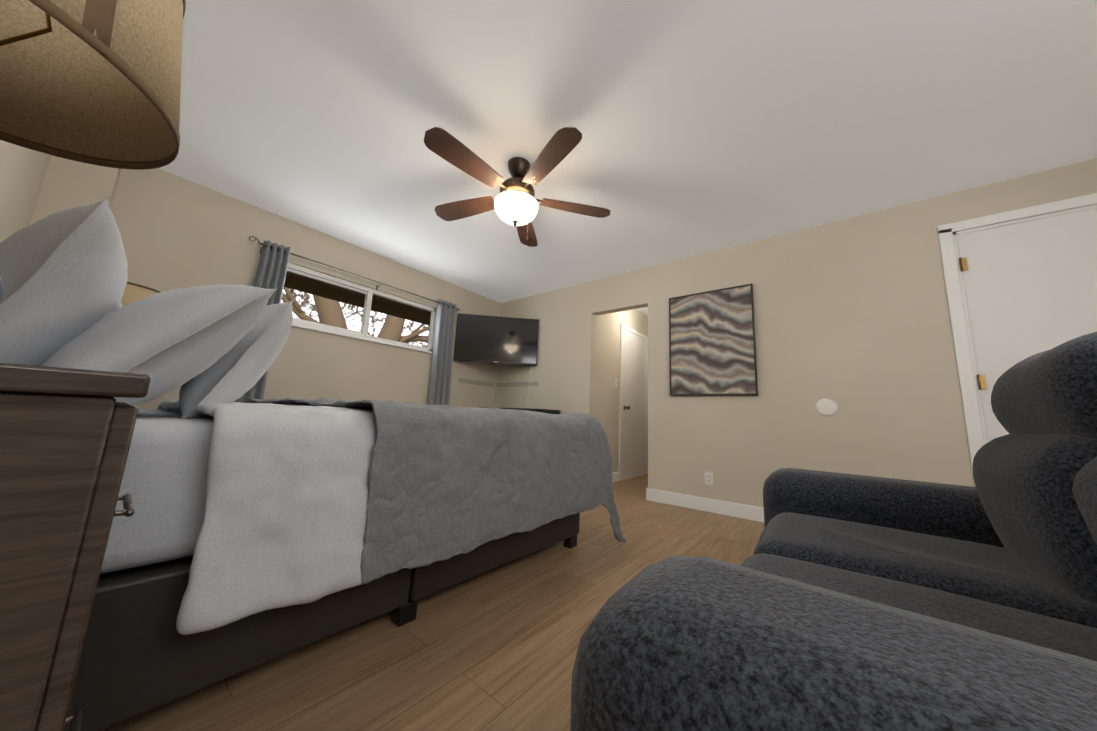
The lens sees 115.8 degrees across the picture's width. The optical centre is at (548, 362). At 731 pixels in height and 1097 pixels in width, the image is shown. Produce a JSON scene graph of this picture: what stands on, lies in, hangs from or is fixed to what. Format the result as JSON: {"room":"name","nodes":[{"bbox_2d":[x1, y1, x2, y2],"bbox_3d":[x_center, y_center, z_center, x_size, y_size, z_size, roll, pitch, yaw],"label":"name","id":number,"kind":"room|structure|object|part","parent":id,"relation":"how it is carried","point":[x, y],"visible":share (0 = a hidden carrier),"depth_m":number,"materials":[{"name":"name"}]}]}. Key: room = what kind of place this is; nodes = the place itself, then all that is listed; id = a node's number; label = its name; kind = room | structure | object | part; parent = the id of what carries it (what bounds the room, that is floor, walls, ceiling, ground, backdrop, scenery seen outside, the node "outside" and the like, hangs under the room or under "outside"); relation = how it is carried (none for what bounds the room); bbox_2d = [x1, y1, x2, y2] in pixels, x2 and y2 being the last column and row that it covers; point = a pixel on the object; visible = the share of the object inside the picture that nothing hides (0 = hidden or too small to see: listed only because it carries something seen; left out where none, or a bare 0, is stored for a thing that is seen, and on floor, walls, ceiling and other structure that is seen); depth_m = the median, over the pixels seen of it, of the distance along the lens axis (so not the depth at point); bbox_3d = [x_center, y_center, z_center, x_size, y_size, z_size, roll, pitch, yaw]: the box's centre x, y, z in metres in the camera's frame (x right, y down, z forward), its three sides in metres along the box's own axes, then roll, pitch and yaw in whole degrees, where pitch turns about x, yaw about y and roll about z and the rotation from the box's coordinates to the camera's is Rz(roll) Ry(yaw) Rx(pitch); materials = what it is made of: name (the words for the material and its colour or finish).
{"room":"bedroom","nodes":[
{"label":"bedroom","id":0,"kind":"room"},
{"bbox_2d":[0,140,121,242],"bbox_3d":[-0.960,-0.461,0.354,5.850,2.440,0.367,-5,-12,38],"label":"wall","id":1,"kind":"structure","parent":0,"point":[35,186],"depth_m":2.03,"materials":[{"name":"paint"}]},
{"bbox_2d":[111,168,500,409],"bbox_3d":[-2.031,0.007,3.576,0.120,2.440,4.290,-5,-12,38],"label":"wall","id":2,"kind":"structure","parent":0,"point":[177,232],"depth_m":3.13,"materials":[{"name":"paint"}]},
{"bbox_2d":[249,236,459,311],"bbox_3d":[-1.857,-0.847,3.711,0.093,0.103,2.148,-5,-12,38],"label":"curtain rod","id":3,"kind":"object","parent":2,"relation":"attached to","point":[377,286],"visible":0.83,"depth_m":3.48,"materials":[{"name":"grey metal"}]},
{"bbox_2d":[234,240,290,402],"bbox_3d":[-2.460,-0.009,2.802,0.087,2.105,0.319,-5,-12,38],"label":"curtain","id":4,"kind":"object","parent":3,"relation":"hanging from","point":[271,271],"visible":0.29,"depth_m":2.96,"materials":[{"name":"grey fabric"}]},
{"bbox_2d":[264,242,285,253],"bbox_3d":[-2.375,-0.993,3.009,0.047,0.048,0.168,-5,-12,38],"label":"grommet","id":5,"kind":"object","parent":4,"relation":"attached to","point":[275,247],"visible":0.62,"depth_m":2.98,"materials":[{"name":"grey metal"}]},
{"bbox_2d":[427,299,456,404],"bbox_3d":[-1.314,0.274,4.220,0.088,2.105,0.303,-5,-12,38],"label":"curtain","id":6,"kind":"object","parent":3,"relation":"hanging from","point":[440,382],"visible":0.56,"depth_m":4.25,"materials":[{"name":"grey fabric"}]},
{"bbox_2d":[281,263,435,353],"bbox_3d":[-1.940,-0.516,3.691,0.112,0.584,1.680,-5,-12,38],"label":"window","id":7,"kind":"structure","parent":2,"relation":"in","point":[328,279],"depth_m":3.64,"materials":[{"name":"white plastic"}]},
{"bbox_2d":[102,474,764,730],"bbox_3d":[0.958,1.279,2.597,6.010,0.100,6.890,-5,-12,38],"label":"floor","id":8,"kind":"structure","parent":0,"point":[495,649],"depth_m":1.09,"materials":[{"name":"brown wood"}]},
{"bbox_2d":[0,362,150,730],"bbox_3d":[-0.821,0.384,0.331,0.610,0.780,0.483,-5,-12,38],"label":"nightstand","id":9,"kind":"object","parent":8,"relation":"on","point":[66,434],"visible":1,"depth_m":0.33,"materials":[{"name":"brown wood"}]},
{"bbox_2d":[0,0,185,302],"bbox_3d":[-0.769,-0.346,0.413,0.435,0.688,0.435,-5,-12,38],"label":"table lamp","id":10,"kind":"object","parent":9,"relation":"on","point":[96,82],"visible":1,"depth_m":0.59,"materials":[{"name":"beige fabric"}]},
{"bbox_3d":[-0.761,-0.519,0.441,0.435,0.260,0.435,-5,-12,38],"label":"lamp shade","id":11,"kind":"part","parent":10,"relation":"part of","materials":[{"name":"fabric"}]},
{"bbox_2d":[0,195,625,730],"bbox_3d":[-1.054,0.396,1.855,1.984,1.218,2.519,-5,-12,38],"label":"bed","id":12,"kind":"object","parent":8,"relation":"on","point":[250,533],"visible":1,"depth_m":0.90,"materials":[{"name":"fabric"},{"name":"wood"}]},
{"bbox_2d":[140,398,603,634],"bbox_3d":[-0.919,0.536,2.033,1.869,0.530,1.843,-5,-12,38],"label":"comforter","id":13,"kind":"object","parent":12,"relation":"on","point":[285,502],"depth_m":1.03,"materials":[{"name":"white fabric"}]},
{"bbox_2d":[230,397,625,584],"bbox_3d":[-0.771,0.659,2.184,1.984,0.781,1.584,-5,-12,38],"label":"blanket","id":14,"kind":"object","parent":12,"relation":"on","point":[446,494],"depth_m":1.34,"materials":[{"name":"grey fabric"}]},
{"bbox_2d":[479,407,560,414],"bbox_3d":[-0.472,1.008,4.334,1.181,0.854,0.449,-5,-12,38],"label":"dresser","id":15,"kind":"object","parent":8,"relation":"on","point":[547,411],"visible":0.1,"depth_m":4.05,"materials":[{"name":"black wood"}]},
{"bbox_2d":[570,332,1096,730],"bbox_3d":[0.891,0.391,0.577,1.063,1.006,1.593,-5,-12,38],"label":"loveseat","id":16,"kind":"object","parent":8,"relation":"on","point":[842,602],"visible":1,"depth_m":0.34,"materials":[{"name":"black fabric"}]},
{"bbox_3d":[0.748,0.519,0.666,0.658,0.205,1.036,-5,-12,38],"label":"seat","id":17,"kind":"part","parent":16,"relation":"part of","materials":[{"name":"grey fabric"}]},
{"bbox_3d":[-2.627,0.532,1.788,0.600,0.780,0.523,-5,-12,38],"label":"nightstand","id":18,"kind":"object","parent":8,"relation":"on","visible":0},
{"bbox_2d":[121,281,159,306],"bbox_3d":[-2.532,-0.163,1.978,0.405,0.658,0.405,-5,-12,38],"label":"table lamp","id":19,"kind":"object","parent":18,"relation":"on","point":[134,292],"visible":0.06,"depth_m":1.96,"materials":[{"name":"fabric"}]},
{"bbox_2d":[594,309,647,472],"bbox_3d":[1.318,0.422,5.164,0.120,2.440,2.600,-5,-12,38],"label":"wall","id":20,"kind":"structure","parent":0,"point":[606,402],"depth_m":4.40,"materials":[{"name":"paint"}]},
{"bbox_2d":[612,467,645,481],"bbox_3d":[1.236,1.544,4.840,0.020,0.115,2.616,-5,-12,38],"label":"baseboard","id":21,"kind":"structure","parent":20,"relation":"attached to","point":[627,474],"depth_m":4.65,"materials":[{"name":"white wood"}]},
{"bbox_2d":[618,323,647,480],"bbox_3d":[1.264,0.555,4.908,0.094,2.090,0.920,-5,-12,38],"label":"door","id":22,"kind":"structure","parent":20,"relation":"attached to","point":[633,420],"depth_m":4.89,"materials":[{"name":"white wood"}]},
{"bbox_2d":[159,0,1096,315],"bbox_3d":[1.077,-1.226,3.001,6.010,0.100,6.890,-5,-12,38],"label":"ceiling","id":23,"kind":"structure","parent":0,"point":[703,126],"depth_m":1.91,"materials":[{"name":"white paint"}]},
{"bbox_2d":[424,127,609,246],"bbox_3d":[-0.251,-1.068,2.265,1.274,0.570,1.238,-5,-12,38],"label":"ceiling fan","id":24,"kind":"object","parent":23,"relation":"hanging from","point":[514,203],"visible":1,"depth_m":2.18,"materials":[{"name":"brown wood"}]},
{"bbox_3d":[-0.217,-0.993,2.289,0.292,0.123,0.292,-5,-12,38],"label":"lamp shade","id":25,"kind":"part","parent":24,"relation":"part of","materials":[{"name":"white glass"}]},
{"bbox_2d":[494,158,1096,507],"bbox_3d":[1.455,0.135,3.341,5.850,2.440,0.120,-5,-12,38],"label":"wall","id":26,"kind":"structure","parent":0,"point":[852,319],"depth_m":2.77,"materials":[{"name":"paint"}]},
{"bbox_2d":[454,313,538,394],"bbox_3d":[-0.690,-0.011,4.512,0.820,1.218,0.790,-5,-12,38],"label":"tv","id":27,"kind":"object","parent":26,"relation":"attached to","point":[494,339],"visible":0.98,"depth_m":4.54,"materials":[{"name":"black plastic"}]},
{"bbox_3d":[-0.676,-0.304,4.549,0.775,0.625,0.775,-5,-12,38],"label":"panel","id":28,"kind":"part","parent":27,"relation":"part of","materials":[{"name":"black plastic"}]},
{"bbox_3d":[-0.661,0.304,4.517,0.820,0.600,0.650,-5,-12,38],"label":"cord","id":29,"kind":"part","parent":27,"relation":"part of","materials":[{"name":"white plastic"}]},
{"bbox_2d":[648,488,763,522],"bbox_3d":[1.816,1.234,2.741,2.100,0.115,0.016,-5,-12,38],"label":"baseboard","id":30,"kind":"structure","parent":26,"relation":"attached to","point":[743,511],"depth_m":3.05,"materials":[{"name":"white"}]},
{"bbox_2d":[704,471,712,485],"bbox_3d":[1.438,1.042,3.090,0.072,0.116,0.010,-5,-12,38],"label":"electrical outlet plate","id":31,"kind":"object","parent":26,"relation":"attached to","point":[708,476],"visible":1,"depth_m":3.09,"materials":[{"name":"white plastic"}]},
{"bbox_2d":[669,283,757,395],"bbox_3d":[1.519,-0.191,3.252,0.748,1.000,0.035,-5,-12,38],"label":"framed art","id":32,"kind":"object","parent":26,"relation":"attached to","point":[712,345],"visible":0.98,"depth_m":3.22,"materials":[{"name":"fabric"}]},
{"bbox_2d":[815,399,837,415],"bbox_3d":[2.144,0.346,2.656,0.136,0.136,0.012,-5,-12,38],"label":"electrical outlet cover","id":33,"kind":"object","parent":26,"relation":"attached to","point":[826,407],"visible":1,"depth_m":2.65,"materials":[{"name":"white plastic"}]},
{"bbox_2d":[937,193,1096,486],"bbox_3d":[3.099,0.112,2.005,0.950,2.215,0.138,-5,-12,38],"label":"door","id":34,"kind":"structure","parent":26,"relation":"attached to","point":[1018,290],"depth_m":2.18,"materials":[{"name":"white wood"}]}
]}

